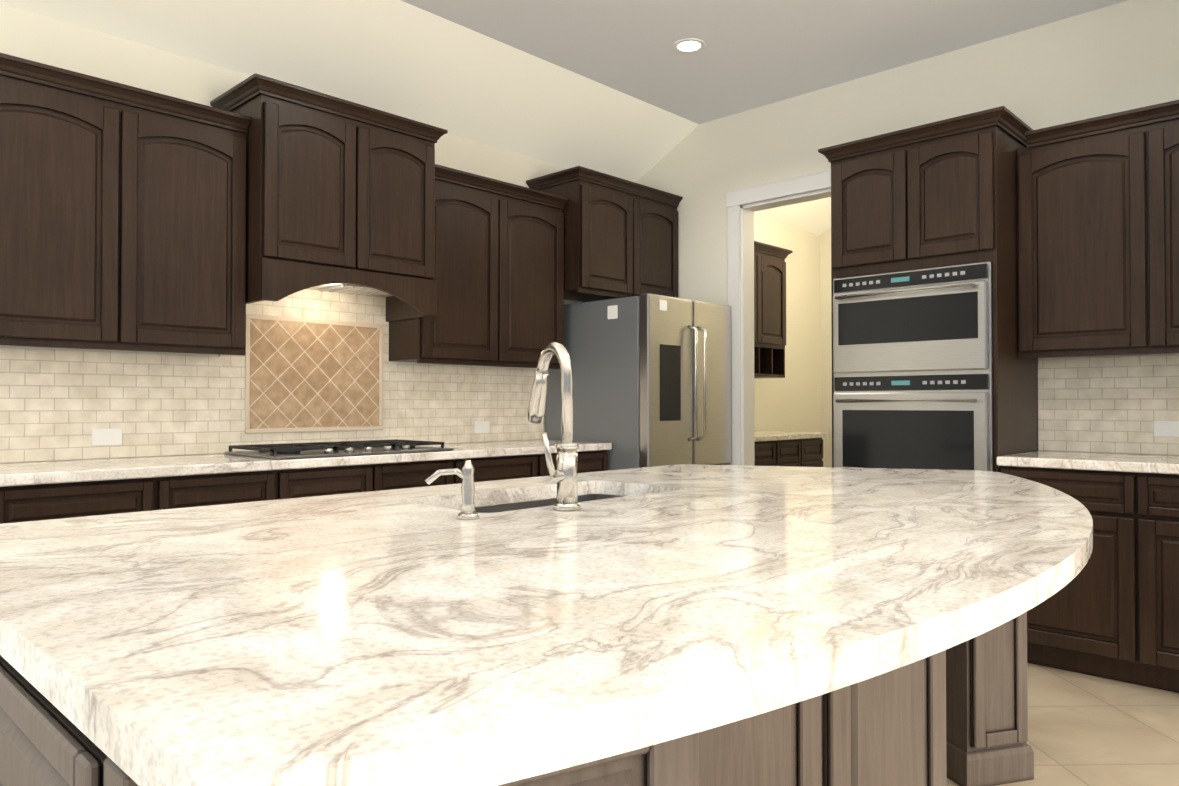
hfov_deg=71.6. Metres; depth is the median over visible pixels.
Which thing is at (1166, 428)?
outlet plates
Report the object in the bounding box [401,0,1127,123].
ceiling
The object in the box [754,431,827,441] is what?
countertop
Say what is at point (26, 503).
base cabinet
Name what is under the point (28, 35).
wall
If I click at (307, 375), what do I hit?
backsplash
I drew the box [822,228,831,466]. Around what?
wall
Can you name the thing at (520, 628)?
countertop
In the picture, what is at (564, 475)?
faucet
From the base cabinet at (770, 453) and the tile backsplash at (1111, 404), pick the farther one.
the base cabinet at (770, 453)
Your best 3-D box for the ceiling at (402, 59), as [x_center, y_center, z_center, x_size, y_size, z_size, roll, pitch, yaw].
[-1.432,-1.704,3.837,0.770,0.490,13.500,-1,-1,44]
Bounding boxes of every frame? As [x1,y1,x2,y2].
[245,314,382,433]
[726,170,830,465]
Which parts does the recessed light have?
recessed ceiling light lense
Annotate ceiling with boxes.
[0,0,830,234]
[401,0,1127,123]
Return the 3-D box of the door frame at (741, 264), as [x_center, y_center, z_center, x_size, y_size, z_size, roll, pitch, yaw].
[1.327,-0.053,5.053,1.050,2.540,0.149,-1,-1,44]
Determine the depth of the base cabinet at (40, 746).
0.81 m
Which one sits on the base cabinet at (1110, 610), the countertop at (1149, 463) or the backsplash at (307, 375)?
the countertop at (1149, 463)
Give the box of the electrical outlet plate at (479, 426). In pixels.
[474,421,489,432]
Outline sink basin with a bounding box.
[457,494,623,512]
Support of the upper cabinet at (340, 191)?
attached to the wall at (28, 35)
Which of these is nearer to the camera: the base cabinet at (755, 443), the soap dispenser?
the soap dispenser
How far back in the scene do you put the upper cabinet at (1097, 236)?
3.62 m
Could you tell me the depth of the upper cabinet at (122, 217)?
3.24 m
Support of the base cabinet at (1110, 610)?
on the floor
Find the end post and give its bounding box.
[946,612,1033,785]
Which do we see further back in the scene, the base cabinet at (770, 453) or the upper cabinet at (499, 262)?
the base cabinet at (770, 453)
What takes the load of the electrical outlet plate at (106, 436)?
attached to the tile backsplash at (57, 405)
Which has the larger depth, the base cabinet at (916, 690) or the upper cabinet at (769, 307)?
the upper cabinet at (769, 307)
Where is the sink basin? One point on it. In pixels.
(538, 500)
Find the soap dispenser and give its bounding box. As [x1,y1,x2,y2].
[425,460,479,519]
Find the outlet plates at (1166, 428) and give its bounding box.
[1154,421,1178,436]
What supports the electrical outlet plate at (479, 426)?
attached to the tile backsplash at (57, 405)
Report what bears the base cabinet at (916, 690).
on the floor
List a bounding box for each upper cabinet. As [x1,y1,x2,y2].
[0,53,251,355]
[210,73,447,321]
[389,164,567,368]
[526,166,682,301]
[754,241,765,344]
[754,244,789,348]
[1017,100,1178,358]
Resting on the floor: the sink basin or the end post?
the end post
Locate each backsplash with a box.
[0,289,545,462]
[249,319,378,428]
[1038,355,1178,454]
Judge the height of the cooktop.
0.040 m
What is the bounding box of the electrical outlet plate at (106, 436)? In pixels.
[92,428,121,445]
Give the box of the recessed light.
[673,38,704,52]
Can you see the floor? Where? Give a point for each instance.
(1086, 730)
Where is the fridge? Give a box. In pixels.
[546,293,730,469]
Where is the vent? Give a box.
[307,284,392,296]
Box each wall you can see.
[0,3,583,462]
[635,0,1178,464]
[754,215,821,431]
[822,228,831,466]
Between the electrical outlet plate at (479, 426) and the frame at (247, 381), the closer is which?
the frame at (247, 381)
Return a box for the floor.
[947,663,1178,785]
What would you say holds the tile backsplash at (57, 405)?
attached to the wall at (28, 35)
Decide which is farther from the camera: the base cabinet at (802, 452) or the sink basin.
the base cabinet at (802, 452)
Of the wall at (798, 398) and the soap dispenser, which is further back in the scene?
the wall at (798, 398)
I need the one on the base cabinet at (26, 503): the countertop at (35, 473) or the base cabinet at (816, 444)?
the countertop at (35, 473)
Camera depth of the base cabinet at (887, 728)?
1.52 m
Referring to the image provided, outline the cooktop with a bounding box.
[225,439,453,459]
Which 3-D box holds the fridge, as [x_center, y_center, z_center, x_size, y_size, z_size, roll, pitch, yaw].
[0.343,0.325,5.288,0.934,1.790,0.852,-1,-1,44]
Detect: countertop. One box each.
[0,440,611,486]
[0,464,1092,785]
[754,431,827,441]
[996,451,1178,473]
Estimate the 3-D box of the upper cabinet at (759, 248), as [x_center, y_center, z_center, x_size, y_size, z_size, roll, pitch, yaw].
[1.038,-0.784,6.379,0.346,0.797,0.575,-1,-1,44]
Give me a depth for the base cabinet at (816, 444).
6.55 m
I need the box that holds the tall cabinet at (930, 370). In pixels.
[818,106,1037,471]
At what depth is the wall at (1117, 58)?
4.52 m
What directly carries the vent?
in the upper cabinet at (340, 191)
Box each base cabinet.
[0,450,607,523]
[0,655,723,785]
[724,672,887,785]
[754,442,757,465]
[758,440,785,465]
[786,438,809,466]
[810,438,822,466]
[888,650,946,785]
[999,466,1178,692]
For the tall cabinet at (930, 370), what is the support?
on the floor
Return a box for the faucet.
[528,342,580,510]
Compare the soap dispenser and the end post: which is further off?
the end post
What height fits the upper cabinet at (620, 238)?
0.750 m
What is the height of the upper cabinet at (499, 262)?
1.052 m

